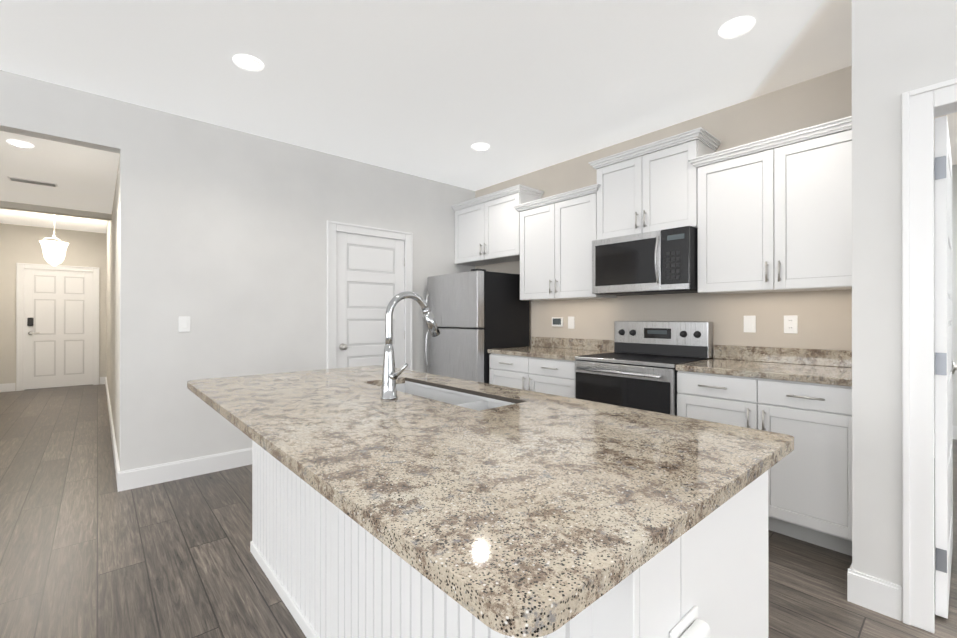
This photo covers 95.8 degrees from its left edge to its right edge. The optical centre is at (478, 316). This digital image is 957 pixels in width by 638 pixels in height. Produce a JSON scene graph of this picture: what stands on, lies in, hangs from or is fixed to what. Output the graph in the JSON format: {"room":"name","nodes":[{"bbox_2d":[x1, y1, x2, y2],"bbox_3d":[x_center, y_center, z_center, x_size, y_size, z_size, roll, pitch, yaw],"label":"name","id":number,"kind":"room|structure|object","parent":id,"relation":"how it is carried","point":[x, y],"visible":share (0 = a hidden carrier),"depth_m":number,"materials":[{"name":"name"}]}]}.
{"room":"kitchen","nodes":[
{"label":"kitchen","id":0,"kind":"room"},
{"bbox_2d":[0,223,105,390],"bbox_3d":[-7.343,-0.166,7.457,1.640,2.790,0.120,0,0,-41],"label":"wall","id":1,"kind":"structure","parent":0,"point":[20,244],"depth_m":7.22,"materials":[{"name":"paint"}]},
{"bbox_2d":[16,263,98,390],"bbox_3d":[-7.267,0.172,7.506,1.030,2.113,0.146,0,0,-41],"label":"door frame","id":2,"kind":"structure","parent":1,"relation":"attached to","point":[20,267],"depth_m":7.20,"materials":[{"name":"white wood"}]},
{"bbox_2d":[24,269,92,389],"bbox_3d":[-7.237,0.210,7.472,0.858,2.014,0.093,0,0,-41],"label":"front door","id":3,"kind":"structure","parent":1,"relation":"in","point":[58,328],"depth_m":7.46,"materials":[{"name":"white wood"}]},
{"bbox_2d":[0,201,111,220],"bbox_3d":[-4.771,-1.315,4.540,1.400,0.400,0.120,0,0,-41],"label":"beam","id":4,"kind":"structure","parent":0,"point":[50,210],"depth_m":4.66,"materials":[{"name":"paint"}]},
{"bbox_2d":[0,131,119,213],"bbox_3d":[-3.925,-1.347,3.580,1.400,0.340,2.440,0,0,-41],"label":"ceiling","id":5,"kind":"structure","parent":0,"point":[84,178],"depth_m":3.58,"materials":[{"name":"paint"}]},
{"bbox_2d":[6,139,33,147],"bbox_3d":[-3.113,-1.172,2.939,0.131,0.010,0.131,0,0,-41],"label":"recessed light","id":6,"kind":"object","parent":5,"relation":"in","point":[19,143],"visible":1,"depth_m":2.93,"materials":[{"name":"white plastic"}]},
{"bbox_2d":[7,176,57,186],"bbox_3d":[-3.878,-1.170,3.768,0.300,0.012,0.120,0,0,-41],"label":"ceiling vent","id":7,"kind":"object","parent":5,"relation":"in","point":[32,181],"visible":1,"depth_m":3.75,"materials":[{"name":"white metal"}]},
{"bbox_2d":[106,157,119,465],"bbox_3d":[-4.641,-0.169,5.540,0.120,2.790,6.330,0,0,-41],"label":"wall","id":8,"kind":"structure","parent":0,"point":[113,305],"depth_m":4.11,"materials":[{"name":"paint"}]},
{"bbox_2d":[104,377,123,491],"bbox_3d":[-4.649,1.158,5.442,0.020,0.135,6.464,0,0,-41],"label":"baseboard","id":9,"kind":"structure","parent":8,"relation":"attached to","point":[119,474],"depth_m":3.59,"materials":[{"name":"white wood"}]},
{"bbox_2d":[0,70,474,470],"bbox_3d":[-3.829,-0.174,1.957,10.000,2.790,0.120,0,0,-41],"label":"wall","id":10,"kind":"structure","parent":0,"point":[223,238],"depth_m":3.41,"materials":[{"name":"paint"}]},
{"bbox_2d":[179,316,189,331],"bbox_3d":[-2.230,0.058,3.280,0.075,0.118,0.008,0,0,-41],"label":"light switch","id":11,"kind":"object","parent":10,"relation":"attached to","point":[184,323],"visible":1,"depth_m":3.28,"materials":[{"name":"white plastic"}]},
{"bbox_2d":[124,448,251,489],"bbox_3d":[-1.954,1.156,3.518,1.460,0.135,0.014,0,0,-41],"label":"baseboard","id":12,"kind":"structure","parent":10,"relation":"attached to","point":[155,474],"depth_m":3.27,"materials":[{"name":"white wood"}]},
{"bbox_2d":[327,220,412,370],"bbox_3d":[-1.093,0.168,4.350,0.926,2.113,0.146,0,0,-41],"label":"door frame","id":13,"kind":"structure","parent":10,"relation":"attached to","point":[333,227],"depth_m":4.20,"materials":[{"name":"white wood"}]},
{"bbox_2d":[336,232,404,368],"bbox_3d":[-1.052,0.205,4.307,0.759,2.014,0.102,0,0,-41],"label":"pantry door","id":14,"kind":"structure","parent":10,"relation":"in","point":[369,278],"depth_m":4.28,"materials":[{"name":"white wood"}]},
{"bbox_2d":[0,384,956,637],"bbox_3d":[-1.522,1.271,1.908,13.400,0.100,17.000,0,0,-41],"label":"floor","id":15,"kind":"structure","parent":0,"point":[88,549],"depth_m":2.19,"materials":[{"name":"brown wood"}]},
{"bbox_2d":[425,269,528,383],"bbox_3d":[-0.027,0.388,4.567,0.772,1.673,0.820,0,0,-41],"label":"fridge","id":16,"kind":"object","parent":15,"relation":"on","point":[477,314],"visible":0.52,"depth_m":4.26,"materials":[{"name":"silver metal"}]},
{"bbox_2d":[250,441,793,637],"bbox_3d":[-0.188,0.779,1.677,0.745,0.883,2.172,0,0,-41],"label":"kitchen island","id":17,"kind":"object","parent":15,"relation":"on","point":[709,579],"depth_m":1.06,"materials":[{"name":"white wood"}]},
{"bbox_2d":[187,370,742,637],"bbox_3d":[-0.451,0.322,1.455,0.614,0.030,2.198,0,0,-41],"label":"island countertop","id":18,"kind":"structure","parent":17,"relation":"on","point":[524,527],"depth_m":0.78,"materials":[{"name":"beige stone"}]},
{"bbox_2d":[375,381,514,408],"bbox_3d":[-0.185,0.436,1.798,0.272,0.225,0.867,0,0,-41],"label":"sink","id":19,"kind":"object","parent":18,"relation":"in","point":[456,396],"depth_m":1.89,"materials":[{"name":"silver metal"}]},
{"bbox_2d":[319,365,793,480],"bbox_3d":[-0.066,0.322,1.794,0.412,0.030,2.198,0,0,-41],"label":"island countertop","id":20,"kind":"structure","parent":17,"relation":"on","point":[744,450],"depth_m":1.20,"materials":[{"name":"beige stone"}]},
{"bbox_2d":[380,291,439,399],"bbox_3d":[-0.229,0.104,1.653,0.267,0.404,0.161,0,0,-41],"label":"faucet","id":21,"kind":"object","parent":20,"relation":"on","point":[390,375],"visible":1,"depth_m":1.61,"materials":[{"name":"silver metal"}]},
{"bbox_2d":[489,353,574,397],"bbox_3d":[0.667,0.786,3.936,0.626,0.876,1.002,0,0,-41],"label":"base cabinet","id":22,"kind":"object","parent":15,"relation":"on","point":[543,375],"depth_m":3.68,"materials":[{"name":"white wood"}]},
{"bbox_2d":[488,336,851,386],"bbox_3d":[1.213,0.277,3.304,0.644,0.139,2.683,0,0,-41],"label":"countertop","id":23,"kind":"structure","parent":22,"relation":"on","point":[825,366],"depth_m":2.80,"materials":[{"name":"stone"}]},
{"bbox_2d":[575,321,712,415],"bbox_3d":[1.207,0.630,3.232,0.716,1.185,0.766,0,0,-41],"label":"range","id":24,"kind":"object","parent":15,"relation":"on","point":[636,369],"visible":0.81,"depth_m":3.16,"materials":[{"name":"silver metal"}]},
{"bbox_2d":[677,371,851,555],"bbox_3d":[1.806,0.785,2.644,0.626,0.876,0.905,0,0,-41],"label":"base cabinet","id":25,"kind":"object","parent":15,"relation":"on","point":[810,488],"depth_m":2.30,"materials":[{"name":"white wood"}]},
{"bbox_2d":[0,0,956,232],"bbox_3d":[-1.522,-1.599,1.912,13.400,0.160,17.000,0,0,-41],"label":"ceiling","id":26,"kind":"structure","parent":0,"point":[435,90],"depth_m":2.62,"materials":[{"name":"paint"}]},
{"bbox_2d":[39,214,68,265],"bbox_3d":[-6.257,-1.127,6.377,0.316,0.770,0.316,0,0,-41],"label":"pendant light","id":27,"kind":"object","parent":26,"relation":"hanging from","point":[54,252],"visible":0.9,"depth_m":6.31,"materials":[{"name":"white glass"}]},
{"bbox_2d":[233,54,263,71],"bbox_3d":[-1.373,-1.512,2.583,0.165,0.010,0.165,0,0,-41],"label":"recessed light","id":28,"kind":"object","parent":26,"relation":"in","point":[248,62],"visible":0.98,"depth_m":2.57,"materials":[{"name":"white plastic"}]},
{"bbox_2d":[471,143,489,150],"bbox_3d":[0.019,-1.511,3.857,0.165,0.010,0.165,0,0,-41],"label":"recessed light","id":29,"kind":"object","parent":26,"relation":"in","point":[480,146],"visible":1,"depth_m":3.84,"materials":[{"name":"white plastic"}]},
{"bbox_2d":[719,16,754,38],"bbox_3d":[1.354,-1.513,2.268,0.165,0.010,0.165,0,0,-41],"label":"recessed light","id":30,"kind":"object","parent":26,"relation":"in","point":[737,27],"visible":0.96,"depth_m":2.26,"materials":[{"name":"white plastic"}]},
{"bbox_2d":[475,66,851,358],"bbox_3d":[1.199,-0.171,3.904,0.120,2.790,3.847,0,0,-41],"label":"wall","id":31,"kind":"structure","parent":0,"point":[825,319],"depth_m":3.10,"materials":[{"name":"paint"}]},
{"bbox_2d":[452,184,543,265],"bbox_3d":[0.179,-0.940,4.690,0.365,0.670,1.072,0,0,-41],"label":"upper cabinet","id":32,"kind":"object","parent":31,"relation":"attached to","point":[487,229],"visible":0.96,"depth_m":4.55,"materials":[{"name":"white wood"}]},
{"bbox_2d":[552,317,562,326],"bbox_3d":[0.779,0.054,4.271,0.023,0.090,0.130,0,0,-41],"label":"thermostat","id":33,"kind":"object","parent":31,"relation":"attached to","point":[557,321],"visible":0.98,"depth_m":4.26,"materials":[{"name":"white plastic"}]},
{"bbox_2d":[513,184,616,300],"bbox_3d":[0.790,-0.621,3.996,0.365,0.920,0.958,0,0,-41],"label":"upper cabinet","id":34,"kind":"object","parent":31,"relation":"attached to","point":[558,234],"visible":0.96,"depth_m":3.87,"materials":[{"name":"white wood"}]},
{"bbox_2d":[568,317,573,328],"bbox_3d":[0.890,0.059,4.156,0.008,0.118,0.075,0,0,-41],"label":"light switch","id":35,"kind":"object","parent":31,"relation":"attached to","point":[570,322],"visible":1,"depth_m":4.15,"materials":[{"name":"white plastic"}]},
{"bbox_2d":[588,127,721,239],"bbox_3d":[1.343,-0.949,3.370,0.365,0.655,0.892,0,0,-41],"label":"upper cabinet","id":36,"kind":"object","parent":31,"relation":"attached to","point":[652,186],"visible":0.81,"depth_m":3.22,"materials":[{"name":"white wood"}]},
{"bbox_2d":[592,226,697,295],"bbox_3d":[1.306,-0.396,3.325,0.477,0.437,0.767,0,0,-41],"label":"microwave","id":37,"kind":"object","parent":36,"relation":"attached to","point":[664,261],"visible":1,"depth_m":3.14,"materials":[{"name":"silver"}]},
{"bbox_2d":[744,316,755,332],"bbox_3d":[1.893,0.053,3.019,0.008,0.118,0.075,0,0,-41],"label":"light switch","id":38,"kind":"object","parent":31,"relation":"attached to","point":[750,324],"visible":1,"depth_m":3.01,"materials":[{"name":"white plastic"}]},
{"bbox_2d":[687,116,851,294],"bbox_3d":[1.891,-0.623,2.747,0.365,0.920,0.947,0,0,-41],"label":"upper cabinet","id":39,"kind":"object","parent":31,"relation":"attached to","point":[774,213],"visible":0.71,"depth_m":2.62,"materials":[{"name":"white wood"}]},
{"bbox_2d":[784,315,797,333],"bbox_3d":[2.050,0.052,2.840,0.008,0.118,0.075,0,0,-41],"label":"electrical outlet","id":40,"kind":"object","parent":31,"relation":"attached to","point":[790,323],"visible":1,"depth_m":2.83,"materials":[{"name":"white plastic"}]},
{"bbox_2d":[852,0,956,585],"bbox_3d":[2.837,-0.176,0.549,0.120,2.790,3.593,0,0,-41],"label":"wall","id":41,"kind":"structure","parent":0,"point":[899,47],"depth_m":1.79,"materials":[{"name":"paint"}]},
{"bbox_2d":[847,564,875,607],"bbox_3d":[1.725,1.154,1.956,0.344,0.135,0.037,0,0,-41],"label":"baseboard","id":42,"kind":"structure","parent":41,"relation":"attached to","point":[859,585],"depth_m":1.83,"materials":[{"name":"white wood"}]},
{"bbox_2d":[902,78,956,632],"bbox_3d":[2.064,0.164,1.405,0.146,2.113,0.976,0,0,-41],"label":"door frame","id":43,"kind":"structure","parent":41,"relation":"attached to","point":[922,107],"depth_m":1.69,"materials":[{"name":"white wood"}]},
{"bbox_2d":[934,116,956,618],"bbox_3d":[2.164,0.202,2.006,0.806,2.014,0.167,0,0,-41],"label":"door","id":44,"kind":"structure","parent":41,"relation":"in","point":[945,367],"depth_m":1.75,"materials":[{"name":"white wood"}]},
{"bbox_2d":[934,224,934,433],"bbox_3d":[3.185,-0.172,3.170,3.870,2.790,0.120,0,0,-41],"label":"wall","id":45,"kind":"structure","parent":0,"point":[934,324],"depth_m":4.02,"materials":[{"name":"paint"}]},
{"bbox_2d":[952,164,956,425],"bbox_3d":[5.830,-0.172,3.187,0.120,2.790,3.593,0,0,-41],"label":"wall","id":46,"kind":"structure","parent":0,"point":[954,263],"depth_m":4.32,"materials":[{"name":"paint"}]},
{"bbox_2d":[953,425,956,439],"bbox_3d":[5.820,1.155,3.095,0.014,0.135,3.473,0,0,-41],"label":"baseboard","id":47,"kind":"structure","parent":46,"relation":"attached to","point":[954,427],"depth_m":4.31,"materials":[{"name":"white wood"}]}
]}

